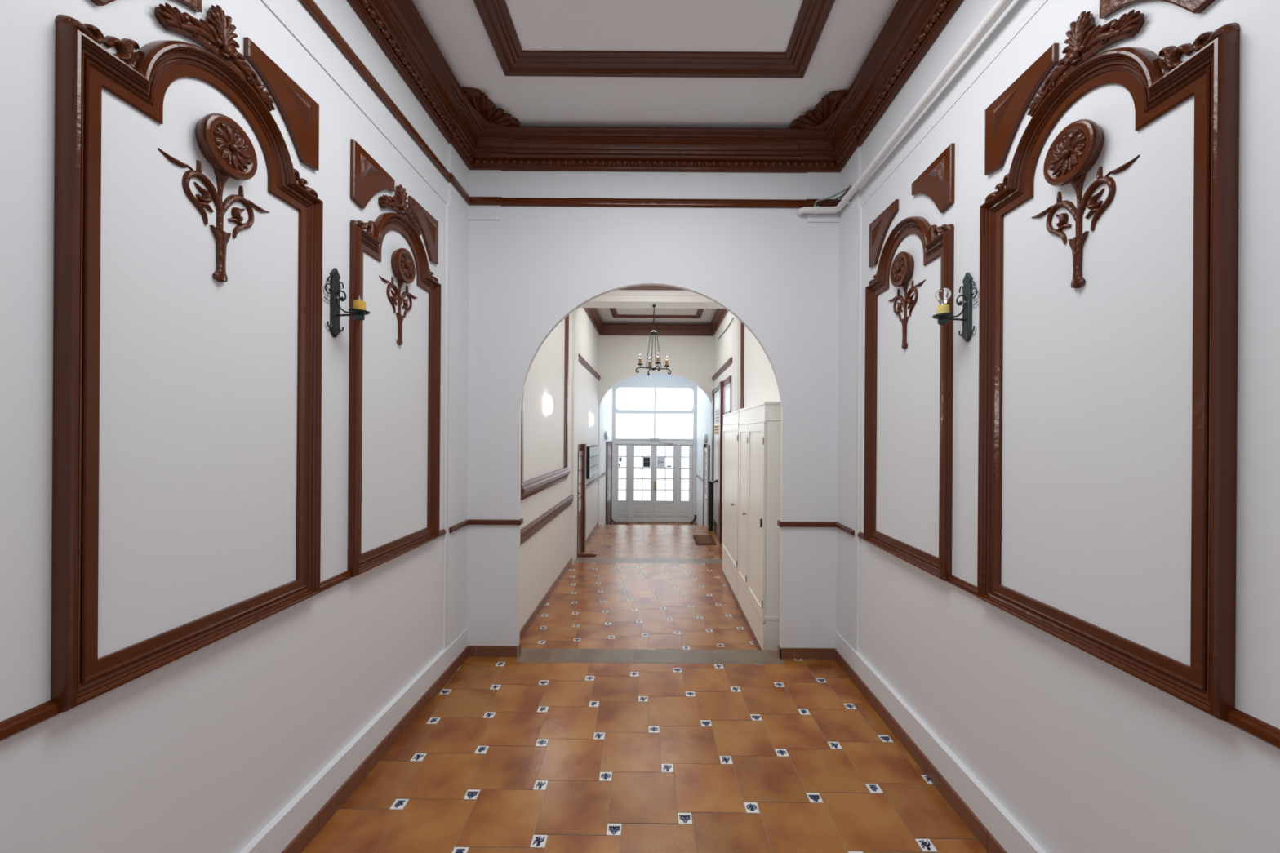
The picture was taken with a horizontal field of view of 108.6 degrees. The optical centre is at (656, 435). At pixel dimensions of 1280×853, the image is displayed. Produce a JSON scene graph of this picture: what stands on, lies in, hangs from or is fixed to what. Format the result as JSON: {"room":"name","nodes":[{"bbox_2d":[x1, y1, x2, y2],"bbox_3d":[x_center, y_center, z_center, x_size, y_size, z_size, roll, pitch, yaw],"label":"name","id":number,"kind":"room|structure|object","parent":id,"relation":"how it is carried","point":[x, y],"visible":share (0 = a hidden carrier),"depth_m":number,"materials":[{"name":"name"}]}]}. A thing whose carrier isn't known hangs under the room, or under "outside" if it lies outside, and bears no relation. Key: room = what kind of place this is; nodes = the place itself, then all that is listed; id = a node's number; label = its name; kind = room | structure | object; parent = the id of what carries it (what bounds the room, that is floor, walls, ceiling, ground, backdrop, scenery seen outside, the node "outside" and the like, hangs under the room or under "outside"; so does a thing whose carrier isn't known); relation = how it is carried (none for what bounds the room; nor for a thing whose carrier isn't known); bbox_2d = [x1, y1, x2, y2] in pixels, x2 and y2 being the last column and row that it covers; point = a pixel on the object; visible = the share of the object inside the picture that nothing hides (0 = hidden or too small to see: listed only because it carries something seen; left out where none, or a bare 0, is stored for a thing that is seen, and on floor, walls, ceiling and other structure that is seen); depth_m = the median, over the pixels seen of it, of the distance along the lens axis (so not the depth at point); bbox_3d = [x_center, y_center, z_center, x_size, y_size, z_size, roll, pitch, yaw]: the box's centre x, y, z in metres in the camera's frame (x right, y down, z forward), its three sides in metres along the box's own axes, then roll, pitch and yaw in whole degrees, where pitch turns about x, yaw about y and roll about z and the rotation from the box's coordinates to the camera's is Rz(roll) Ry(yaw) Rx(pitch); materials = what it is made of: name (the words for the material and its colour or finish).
{"room":"entrance hallway","nodes":[
{"label":"entrance hallway","id":0,"kind":"room"},
{"bbox_2d":[0,0,469,852],"bbox_3d":[-1.459,-0.315,0.502,0.178,3.950,5.805,0,0,0],"label":"wall","id":1,"kind":"structure","parent":0,"point":[234,744],"depth_m":1.47,"materials":[{"name":"white paint"}]},
{"bbox_2d":[90,0,201,12],"bbox_3d":[-1.372,-1.209,1.226,0.040,0.278,0.325,0,0,0],"label":"block","id":2,"kind":"object","parent":1,"relation":"attached to","point":[195,5],"visible":1,"depth_m":1.35,"materials":[{"name":"brown paint"}]},
{"bbox_2d":[50,13,323,713],"bbox_3d":[-1.377,-0.269,1.468,0.042,1.824,0.809,0,0,0],"label":"wall frame","id":3,"kind":"object","parent":1,"relation":"attached to","point":[141,79],"visible":1,"depth_m":1.14,"materials":[{"name":"brown paint"}]},
{"bbox_2d":[157,112,269,282],"bbox_3d":[-1.367,-0.751,1.468,0.056,0.522,0.369,0,0,0],"label":"rosette spray","id":4,"kind":"object","parent":1,"relation":"attached to","point":[224,144],"visible":1,"depth_m":1.45,"materials":[{"name":"brown paint"}]},
{"bbox_2d":[213,123,250,171],"bbox_3d":[-1.352,-0.919,1.468,0.028,0.128,0.128,0,0,0],"label":"flower","id":5,"kind":"object","parent":4,"relation":"on","point":[232,145],"depth_m":1.46,"materials":[{"name":"brown paint"}]},
{"bbox_2d":[154,2,275,111],"bbox_3d":[-1.369,-1.248,1.455,0.045,0.197,0.388,0,0,0],"label":"crest ornament","id":6,"kind":"object","parent":1,"relation":"attached to","point":[215,34],"visible":1,"depth_m":1.42,"materials":[{"name":"brown paint"}]},
{"bbox_2d":[0,520,469,742],"bbox_3d":[-1.384,0.630,0.476,0.040,0.036,5.752,0,0,0],"label":"trim","id":7,"kind":"structure","parent":1,"relation":"attached to","point":[9,727],"depth_m":1.03,"materials":[{"name":"brown paint"}]},
{"bbox_2d":[243,37,319,170],"bbox_3d":[-1.372,-1.209,1.710,0.040,0.278,0.325,0,0,0],"label":"corner trim panel","id":8,"kind":"object","parent":1,"relation":"attached to","point":[300,113],"visible":1,"depth_m":1.74,"materials":[{"name":"brown paint"}]},
{"bbox_2d":[324,267,369,337],"bbox_3d":[-1.320,-0.574,1.976,0.152,0.300,0.118,0,0,0],"label":"wall sconce","id":9,"kind":"object","parent":1,"relation":"attached to","point":[358,309],"visible":1,"depth_m":1.97,"materials":[{"name":"black metal"}]},
{"bbox_2d":[348,308,369,315],"bbox_3d":[-1.284,-0.531,1.985,0.080,0.014,0.080,0,0,0],"label":"drip tray","id":10,"kind":"object","parent":9,"relation":"on","point":[355,311],"depth_m":1.97,"materials":[{"name":"black metal"}]},
{"bbox_2d":[350,138,395,208],"bbox_3d":[-1.372,-1.209,2.248,0.040,0.278,0.325,0,0,0],"label":"block","id":11,"kind":"object","parent":1,"relation":"attached to","point":[368,178],"visible":1,"depth_m":2.15,"materials":[{"name":"brown paint"}]},
{"bbox_2d":[280,645,468,852],"bbox_3d":[-1.377,1.573,0.481,0.012,0.075,5.762,0,0,0],"label":"baseboard","id":12,"kind":"structure","parent":1,"relation":"attached to","point":[319,820],"depth_m":2.17,"materials":[{"name":"ceramic"}]},
{"bbox_2d":[347,212,441,577],"bbox_3d":[-1.377,-0.269,2.490,0.042,1.824,0.809,0,0,0],"label":"wall frame","id":13,"kind":"object","parent":1,"relation":"attached to","point":[370,242],"visible":1,"depth_m":2.28,"materials":[{"name":"brown paint"}]},
{"bbox_2d":[378,248,417,345],"bbox_3d":[-1.367,-0.751,2.490,0.056,0.522,0.369,0,0,0],"label":"rosette spray","id":14,"kind":"object","parent":1,"relation":"attached to","point":[402,264],"visible":1,"depth_m":2.47,"materials":[{"name":"brown paint"}]},
{"bbox_2d":[400,253,413,278],"bbox_3d":[-1.352,-0.919,2.490,0.028,0.128,0.128,0,0,0],"label":"flower","id":15,"kind":"object","parent":14,"relation":"on","point":[406,260],"depth_m":2.48,"materials":[{"name":"brown paint"}]},
{"bbox_2d":[377,184,421,235],"bbox_3d":[-1.369,-1.248,2.477,0.045,0.197,0.388,0,0,0],"label":"crest ornament","id":16,"kind":"object","parent":1,"relation":"attached to","point":[397,203],"visible":0.98,"depth_m":2.45,"materials":[{"name":"brown paint"}]},
{"bbox_2d":[408,195,438,264],"bbox_3d":[-1.372,-1.209,2.732,0.040,0.278,0.325,0,0,0],"label":"block","id":17,"kind":"object","parent":1,"relation":"attached to","point":[428,225],"visible":0.96,"depth_m":2.76,"materials":[{"name":"brown paint"}]},
{"bbox_2d":[462,86,519,128],"bbox_3d":[-1.105,-2.158,3.062,0.300,0.055,0.365,0,0,0],"label":"ornament","id":18,"kind":"object","parent":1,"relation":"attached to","point":[489,116],"visible":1,"depth_m":3.05,"materials":[{"name":"brown paint"}]},
{"bbox_2d":[299,0,850,208],"bbox_3d":[-0.023,-1.702,0.481,2.715,0.060,5.762,0,0,0],"label":"trim","id":19,"kind":"structure","parent":1,"relation":"attached to","point":[311,6],"depth_m":3.34,"materials":[{"name":"brown paint"}]},
{"bbox_2d":[346,0,962,173],"bbox_3d":[-0.013,-2.055,0.481,2.729,0.250,5.762,0,0,0],"label":"trim","id":20,"kind":"structure","parent":1,"relation":"attached to","point":[397,27],"depth_m":3.19,"materials":[{"name":"brown paint"}]},
{"bbox_2d":[520,307,613,630],"bbox_3d":[-1.268,0.011,8.102,0.175,5.000,9.395,0,0,0],"label":"wall","id":21,"kind":"structure","parent":0,"point":[544,556],"depth_m":5.66,"materials":[{"name":"white paint"}]},
{"bbox_2d":[520,315,569,500],"bbox_3d":[-1.172,-0.618,5.050,0.058,2.380,2.160,0,0,0],"label":"wall frame","id":22,"kind":"object","parent":21,"relation":"attached to","point":[530,487],"visible":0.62,"depth_m":5.34,"materials":[{"name":"brown paint"}]},
{"bbox_2d":[519,557,572,641],"bbox_3d":[-0.030,1.782,4.978,2.375,0.075,3.145,0,0,0],"label":"baseboard","id":23,"kind":"structure","parent":21,"relation":"attached to","point":[539,607],"depth_m":4.88,"materials":[{"name":"ceramic"}]},
{"bbox_2d":[520,494,573,545],"bbox_3d":[-1.191,0.899,5.103,0.040,0.130,2.795,0,0,0],"label":"trim","id":24,"kind":"structure","parent":21,"relation":"attached to","point":[527,531],"depth_m":4.81,"materials":[{"name":"brown paint"}]},
{"bbox_2d":[544,395,553,414],"bbox_3d":[-1.168,-0.333,4.990,0.070,0.216,0.216,0,0,0],"label":"wall lamp","id":25,"kind":"object","parent":21,"relation":"attached to","point":[548,405],"visible":1,"depth_m":4.93,"materials":[{"name":"white"}]},
{"bbox_2d":[577,444,586,557],"bbox_3d":[-1.179,0.997,7.140,0.064,1.730,0.640,0,0,0],"label":"door","id":26,"kind":"structure","parent":21,"relation":"in","point":[581,477],"depth_m":7.32,"materials":[{"name":"brown paint"}]},
{"bbox_2d":[577,354,600,380],"bbox_3d":[-1.179,-1.193,8.214,0.035,0.090,2.589,0,0,0],"label":"trim","id":27,"kind":"structure","parent":21,"relation":"attached to","point":[580,359],"depth_m":7.87,"materials":[{"name":"brown paint"}]},
{"bbox_2d":[585,522,598,545],"bbox_3d":[-1.212,1.824,8.480,0.012,0.075,2.060,0,0,0],"label":"baseboard","id":28,"kind":"structure","parent":21,"relation":"attached to","point":[590,535],"depth_m":8.50,"materials":[{"name":"ceramic"}]},
{"bbox_2d":[589,413,594,426],"bbox_3d":[-1.168,-0.288,8.300,0.070,0.230,0.230,0,0,0],"label":"wall lamp","id":29,"kind":"object","parent":21,"relation":"attached to","point":[591,417],"visible":1,"depth_m":8.23,"materials":[{"name":"white"}]},
{"bbox_2d":[586,444,599,479],"bbox_3d":[-1.166,0.454,8.360,0.083,0.545,1.280,0,0,0],"label":"boxes","id":30,"kind":"object","parent":21,"relation":"attached to","point":[592,451],"visible":0.99,"depth_m":8.05,"materials":[{"name":"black metal"}]},
{"bbox_2d":[586,471,606,488],"bbox_3d":[-1.196,0.879,9.290,0.030,0.065,3.220,0,0,0],"label":"trim","id":31,"kind":"structure","parent":21,"relation":"attached to","point":[595,480],"depth_m":8.84,"materials":[{"name":"brown paint"}]},
{"bbox_2d":[604,430,608,440],"bbox_3d":[-1.170,-0.008,10.750,0.070,0.250,0.250,0,0,0],"label":"wall lamp","id":32,"kind":"object","parent":21,"relation":"attached to","point":[606,432],"visible":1,"depth_m":10.67,"materials":[{"name":"silver metal"}]},
{"bbox_2d":[605,440,612,524],"bbox_3d":[-1.184,1.247,11.525,0.057,2.210,1.130,0,0,0],"label":"door","id":33,"kind":"structure","parent":21,"relation":"in","point":[608,444],"depth_m":11.35,"materials":[{"name":"brown wood"}]},
{"bbox_2d":[619,285,683,289],"bbox_3d":[-0.002,-2.193,4.971,2.375,0.235,3.131,0,0,0],"label":"trim","id":34,"kind":"structure","parent":21,"relation":"attached to","point":[638,287],"depth_m":6.51,"materials":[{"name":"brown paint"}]},
{"bbox_2d":[583,307,728,336],"bbox_3d":[-0.002,-2.193,8.195,2.375,0.235,2.628,0,0,0],"label":"trim","id":35,"kind":"structure","parent":21,"relation":"attached to","point":[602,329],"depth_m":9.43,"materials":[{"name":"brown paint"}]},
{"bbox_2d":[519,557,757,649],"bbox_3d":[-0.031,1.879,5.157,2.375,0.121,3.345,0,0,0],"label":"floor","id":36,"kind":"structure","parent":0,"point":[597,602],"depth_m":4.81,"materials":[{"name":"tile"}]},
{"bbox_2d":[721,410,738,607],"bbox_3d":[0.998,0.777,5.471,0.330,2.098,1.154,0,0,0],"label":"tall cabinet","id":37,"kind":"object","parent":36,"relation":"on","point":[731,420],"visible":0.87,"depth_m":5.38,"materials":[{"name":"paint"}]},
{"bbox_2d":[737,401,781,650],"bbox_3d":[0.998,0.774,4.296,0.330,2.103,1.164,0,0,0],"label":"tall cabinet","id":38,"kind":"object","parent":36,"relation":"on","point":[759,424],"visible":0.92,"depth_m":3.86,"materials":[{"name":"paint"}]},
{"bbox_2d":[302,648,987,852],"bbox_3d":[-0.040,1.720,0.542,2.745,0.201,5.885,0,0,0],"label":"floor","id":39,"kind":"structure","parent":0,"point":[538,750],"depth_m":2.24,"materials":[{"name":"tile"}]},
{"bbox_2d":[578,524,722,558],"bbox_3d":[-0.032,2.115,8.230,2.375,0.491,2.800,0,0,0],"label":"floor","id":40,"kind":"structure","parent":0,"point":[615,541],"depth_m":8.00,"materials":[{"name":"tile"}]},
{"bbox_2d":[578,553,596,556],"bbox_3d":[-1.078,1.855,7.140,0.270,0.012,0.120,0,0,0],"label":"door mat","id":41,"kind":"object","parent":40,"relation":"on","point":[580,554],"visible":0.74,"depth_m":7.10,"materials":[{"name":"brown fabric"}]},
{"bbox_2d":[693,535,715,544],"bbox_3d":[0.852,1.867,8.250,0.350,0.015,0.700,0,0,0],"label":"door mat","id":42,"kind":"object","parent":40,"relation":"on","point":[699,540],"visible":1,"depth_m":8.21,"materials":[{"name":"brown fabric"}]},
{"bbox_2d":[706,480,717,531],"bbox_3d":[1.088,1.347,8.917,0.092,1.062,0.743,0,0,-5],"label":"post","id":43,"kind":"object","parent":40,"relation":"on","point":[710,500],"visible":1,"depth_m":9.07,"materials":[{"name":"grey metal"}]},
{"bbox_2d":[466,169,839,648],"bbox_3d":[-0.026,-0.180,3.378,3.045,4.200,0.053,0,0,0],"label":"wall","id":44,"kind":"structure","parent":0,"point":[776,270],"depth_m":3.36,"materials":[{"name":"white paint"}]},
{"bbox_2d":[467,643,834,659],"bbox_3d":[-0.039,1.582,3.377,2.685,0.075,0.055,0,0,0],"label":"baseboard","id":45,"kind":"structure","parent":44,"relation":"attached to","point":[473,651],"depth_m":3.35,"materials":[{"name":"ceramic"}]},
{"bbox_2d":[467,518,835,527],"bbox_3d":[-0.032,0.640,3.381,2.705,0.038,0.081,0,0,0],"label":"trim","id":46,"kind":"structure","parent":44,"relation":"attached to","point":[472,522],"depth_m":3.34,"materials":[{"name":"brown paint"}]},
{"bbox_2d":[815,193,845,206],"bbox_3d":[1.254,-1.664,3.269,0.253,0.060,0.080,0,0,40],"label":"cable","id":47,"kind":"object","parent":44,"relation":"attached to","point":[845,193],"visible":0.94,"depth_m":3.31,"materials":[{"name":"grey plastic"}]},
{"bbox_2d":[635,304,671,375],"bbox_3d":[-0.042,-1.409,6.720,0.391,1.003,0.391,0,0,27],"label":"chandelier","id":48,"kind":"object","parent":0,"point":[653,332],"visible":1,"depth_m":6.70,"materials":[{"name":"grey metal"}]},
{"bbox_2d":[611,373,697,522],"bbox_3d":[-0.054,0.240,12.602,2.305,4.240,0.196,0,0,0],"label":"wall","id":49,"kind":"structure","parent":0,"point":[652,377],"depth_m":12.50,"materials":[{"name":"white paint"}]},
{"bbox_2d":[612,382,696,522],"bbox_3d":[-0.066,0.448,12.506,2.255,3.822,0.168,0,0,0],"label":"door","id":50,"kind":"structure","parent":49,"relation":"in","point":[652,420],"depth_m":12.52,"materials":[{"name":"grey paint"}]},
{"bbox_2d":[643,457,650,466],"bbox_3d":[-0.270,0.721,12.529,0.192,0.261,0.006,0,0,0],"label":"notice sheet","id":51,"kind":"object","parent":50,"relation":"attached to","point":[646,460],"visible":1,"depth_m":12.53,"materials":[{"name":"grey paper"}]},
{"bbox_2d":[657,457,664,466],"bbox_3d":[0.116,0.722,12.529,0.211,0.299,0.006,0,0,0],"label":"notice sheet","id":52,"kind":"object","parent":50,"relation":"attached to","point":[660,460],"visible":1,"depth_m":12.53,"materials":[{"name":"white paper"}]},
{"bbox_2d":[611,521,697,525],"bbox_3d":[-0.054,2.419,11.115,2.335,0.121,2.970,0,0,0],"label":"floor","id":53,"kind":"structure","parent":0,"point":[630,522],"depth_m":12.37,"materials":[{"name":"ceramic"}]},
{"bbox_2d":[613,523,629,524],"bbox_3d":[-0.931,2.345,11.920,0.410,0.015,0.840,0,0,0],"label":"door mat","id":54,"kind":"object","parent":53,"relation":"on","point":[614,523],"visible":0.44,"depth_m":12.18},
{"bbox_2d":[412,0,897,128],"bbox_3d":[-0.012,-2.240,0.502,3.045,0.120,5.805,0,0,0],"label":"ceiling","id":55,"kind":"structure","parent":0,"point":[851,28],"depth_m":2.59,"materials":[{"name":"paint"}]},
{"bbox_2d":[473,0,835,78],"bbox_3d":[-0.015,-2.155,0.677,1.790,0.050,4.155,0,0,0],"label":"trim","id":56,"kind":"structure","parent":55,"relation":"attached to","point":[812,17],"depth_m":2.64,"materials":[{"name":"brown paint"}]},
{"bbox_2d":[597,322,713,525],"bbox_3d":[0.032,0.090,9.570,2.575,4.860,0.120,0,0,0],"label":"wall","id":57,"kind":"structure","parent":0,"point":[691,359],"depth_m":9.51,"materials":[{"name":"white paint"}]},
{"bbox_2d":[599,336,714,337],"bbox_3d":[-0.003,-2.048,9.504,2.375,0.015,0.012,0,0,0],"label":"trim","id":58,"kind":"structure","parent":57,"relation":"attached to","point":[599,336],"depth_m":9.50,"materials":[{"name":"brown paint"}]},
{"bbox_2d":[595,307,717,323],"bbox_3d":[-0.001,-2.400,6.457,2.675,0.120,6.105,0,0,0],"label":"ceiling","id":59,"kind":"structure","parent":0,"point":[605,313],"depth_m":8.85,"materials":[{"name":"white paint"}]},
{"bbox_2d":[609,307,703,318],"bbox_3d":[0.001,-2.320,8.150,1.710,0.040,1.700,0,0,0],"label":"trim","id":60,"kind":"structure","parent":59,"relation":"attached to","point":[613,310],"depth_m":8.91,"materials":[{"name":"brown paint"}]},
{"bbox_2d":[696,386,711,525],"bbox_3d":[1.190,0.028,11.215,0.220,5.000,3.170,0,0,0],"label":"wall","id":61,"kind":"structure","parent":0,"point":[704,411],"depth_m":11.36,"materials":[{"name":"white paint"}]},
{"bbox_2d":[689,515,696,524],"bbox_3d":[0.987,2.255,12.387,0.188,0.245,0.063,0,0,-12],"label":"door holdback","id":62,"kind":"structure","parent":61,"relation":"in","point":[695,516],"depth_m":12.37,"materials":[{"name":"black metal"}]},
{"bbox_2d":[703,433,706,444],"bbox_3d":[1.090,0.068,10.350,0.070,0.250,0.250,0,0,0],"label":"wall lamp","id":63,"kind":"object","parent":61,"relation":"attached to","point":[704,435],"visible":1,"depth_m":10.28,"materials":[{"name":"silver metal"}]},
{"bbox_2d":[702,444,708,525],"bbox_3d":[1.077,1.278,10.125,0.057,2.180,0.710,0,0,0],"label":"door","id":64,"kind":"structure","parent":61,"relation":"in","point":[705,448],"depth_m":10.25,"materials":[{"name":"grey wood"}]},
{"bbox_2d":[713,311,780,412],"bbox_3d":[1.232,0.029,6.457,0.175,5.000,6.105,0,0,0],"label":"wall","id":65,"kind":"structure","parent":0,"point":[760,384],"depth_m":6.14,"materials":[{"name":"white paint"}]},
{"bbox_2d":[578,289,724,308],"bbox_3d":[-0.002,-2.170,6.709,2.375,0.520,0.342,0,0,0],"label":"ceiling","id":66,"kind":"structure","parent":65,"relation":"attached to","point":[661,299],"depth_m":6.55,"materials":[{"name":"white paint"}]},
{"bbox_2d":[711,385,719,537],"bbox_3d":[1.144,0.478,8.830,0.044,2.800,1.180,0,0,0],"label":"door","id":67,"kind":"structure","parent":65,"relation":"in","point":[715,393],"depth_m":9.01,"materials":[{"name":"black"}]},
{"bbox_2d":[714,424,719,435],"bbox_3d":[1.146,-0.112,8.750,0.008,0.190,0.780,0,0,0],"label":"sign","id":68,"kind":"object","parent":67,"relation":"attached to","point":[716,427],"visible":0.91,"depth_m":8.70,"materials":[{"name":"orange"}]},
{"bbox_2d":[715,408,719,423],"bbox_3d":[1.148,-0.367,8.660,0.008,0.270,0.600,0,0,0],"label":"notice sheet","id":69,"kind":"object","parent":67,"relation":"attached to","point":[717,411],"visible":0.83,"depth_m":8.70,"materials":[{"name":"white paper"}]},
{"bbox_2d":[711,357,732,381],"bbox_3d":[1.161,-1.177,8.329,0.035,0.090,2.359,0,0,0],"label":"trim","id":70,"kind":"structure","parent":65,"relation":"attached to","point":[729,362],"depth_m":8.06,"materials":[{"name":"brown paint"}]},
{"bbox_2d":[718,375,731,543],"bbox_3d":[1.136,0.463,7.700,0.059,2.830,1.000,0,0,0],"label":"door","id":71,"kind":"structure","parent":65,"relation":"in","point":[725,386],"depth_m":8.02,"materials":[{"name":"brown paint"}]},
{"bbox_2d":[718,317,733,338],"bbox_3d":[1.167,-1.802,7.780,0.024,0.074,1.761,0,0,1],"label":"cable","id":72,"kind":"object","parent":65,"relation":"attached to","point":[733,317],"visible":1,"depth_m":7.64,"materials":[{"name":"grey plastic"}]},
{"bbox_2d":[740,321,744,408],"bbox_3d":[1.162,-1.048,5.190,0.030,1.528,2.260,0,0,0],"label":"wall frame","id":73,"kind":"object","parent":65,"relation":"attached to","point":[742,326],"visible":0.12,"depth_m":6.23,"materials":[{"name":"brown paint"}]},
{"bbox_2d":[835,0,1279,852],"bbox_3d":[1.408,-0.295,0.502,0.178,3.950,5.805,0,0,0],"label":"wall","id":74,"kind":"structure","parent":0,"point":[1052,746],"depth_m":1.49,"materials":[{"name":"white paint"}]},
{"bbox_2d":[790,89,846,131],"bbox_3d":[1.080,-2.143,3.062,0.300,0.055,0.365,0,0,0],"label":"ornament","id":75,"kind":"object","parent":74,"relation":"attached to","point":[822,115],"visible":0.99,"depth_m":3.05,"materials":[{"name":"brown paint"}]},
{"bbox_2d":[868,199,898,267],"bbox_3d":[1.333,-1.190,2.732,0.040,0.278,0.325,0,0,0],"label":"block","id":76,"kind":"object","parent":74,"relation":"attached to","point":[878,228],"visible":1,"depth_m":2.76,"materials":[{"name":"brown paint"}]},
{"bbox_2d":[795,0,1013,216],"bbox_3d":[1.187,-1.628,0.482,0.337,0.056,5.764,0,0,0],"label":"pipe","id":77,"kind":"object","parent":74,"relation":"attached to","point":[999,7],"visible":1,"depth_m":2.21,"materials":[{"name":"white"}]},
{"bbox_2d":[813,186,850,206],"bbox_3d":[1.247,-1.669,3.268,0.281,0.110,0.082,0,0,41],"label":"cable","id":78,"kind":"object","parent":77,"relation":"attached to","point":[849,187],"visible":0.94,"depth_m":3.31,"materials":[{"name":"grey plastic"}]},
{"bbox_2d":[888,251,925,348],"bbox_3d":[1.322,-0.732,2.490,0.056,0.522,0.369,0,0,0],"label":"rosette spray","id":79,"kind":"object","parent":74,"relation":"attached to","point":[902,268],"visible":1,"depth_m":2.47,"materials":[{"name":"brown paint"}]},
{"bbox_2d":[892,257,904,281],"bbox_3d":[1.309,-0.901,2.490,0.028,0.128,0.128,0,0,0],"label":"flower","id":80,"kind":"object","parent":79,"relation":"on","point":[898,264],"depth_m":2.48,"materials":[{"name":"brown paint"}]},
{"bbox_2d":[863,216,954,581],"bbox_3d":[1.325,-0.250,2.490,0.042,1.824,0.809,0,0,0],"label":"wall frame","id":81,"kind":"object","parent":74,"relation":"attached to","point":[935,246],"visible":1,"depth_m":2.29,"materials":[{"name":"brown paint"}]},
{"bbox_2d":[833,648,1007,852],"bbox_3d":[1.300,1.592,0.481,0.012,0.075,5.762,0,0,0],"label":"baseboard","id":82,"kind":"structure","parent":74,"relation":"attached to","point":[979,830],"depth_m":2.19,"materials":[{"name":"ceramic"}]},
{"bbox_2d":[911,142,955,213],"bbox_3d":[1.333,-1.190,2.248,0.040,0.278,0.325,0,0,0],"label":"block","id":83,"kind":"object","parent":74,"relation":"attached to","point":[937,181],"visible":1,"depth_m":2.15,"materials":[{"name":"brown paint"}]},
{"bbox_2d":[932,272,977,342],"bbox_3d":[1.273,-0.556,1.976,0.152,0.300,0.118,0,0,0],"label":"wall sconce","id":84,"kind":"object","parent":74,"relation":"attached to","point":[942,295],"visible":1,"depth_m":1.97,"materials":[{"name":"grey metal"}]},
{"bbox_2d":[932,312,953,319],"bbox_3d":[1.237,-0.513,1.985,0.080,0.014,0.080,0,0,0],"label":"drip tray","id":85,"kind":"object","parent":84,"relation":"on","point":[939,315],"depth_m":1.97,"materials":[{"name":"grey metal"}]},
{"bbox_2d":[984,43,1058,175],"bbox_3d":[1.333,-1.190,1.710,0.040,0.278,0.325,0,0,0],"label":"corner trim panel","id":86,"kind":"object","parent":74,"relation":"attached to","point":[1004,116],"visible":0.99,"depth_m":1.74,"materials":[{"name":"brown paint"}]},
{"bbox_2d":[835,522,1279,749],"bbox_3d":[1.321,0.649,0.476,0.040,0.036,5.752,0,0,0],"label":"trim","id":87,"kind":"structure","parent":74,"relation":"attached to","point":[1269,734],"depth_m":1.04,"materials":[{"name":"brown paint"}]},
{"bbox_2d":[1031,119,1140,288],"bbox_3d":[1.322,-0.732,1.468,0.056,0.522,0.369,0,0,0],"label":"rosette spray","id":88,"kind":"object","parent":74,"relation":"attached to","point":[1077,147],"visible":1,"depth_m":1.45,"materials":[{"name":"brown paint"}]},
{"bbox_2d":[1049,129,1085,177],"bbox_3d":[1.309,-0.901,1.468,0.028,0.128,0.128,0,0,0],"label":"flower","id":89,"kind":"object","parent":88,"relation":"on","point":[1068,149],"depth_m":1.46,"materials":[{"name":"brown paint"}]},
{"bbox_2d":[1027,9,1144,116],"bbox_3d":[1.331,-1.229,1.455,0.045,0.197,0.388,0,0,0],"label":"crest ornament","id":90,"kind":"object","parent":74,"relation":"attached to","point":[1085,41],"visible":0.98,"depth_m":1.42,"materials":[{"name":"brown paint"}]},
{"bbox_2d":[977,22,1239,721],"bbox_3d":[1.325,-0.250,1.468,0.042,1.824,0.809,0,0,0],"label":"wall frame","id":91,"kind":"object","parent":74,"relation":"attached to","point":[1156,86],"visible":1,"depth_m":1.14,"materials":[{"name":"brown paint"}]},
{"bbox_2d":[1098,0,1215,18],"bbox_3d":[1.333,-1.190,1.226,0.040,0.278,0.325,0,0,0],"label":"block","id":92,"kind":"object","parent":74,"relation":"attached to","point":[1107,7],"visible":1,"depth_m":1.28,"materials":[{"name":"brown paint"}]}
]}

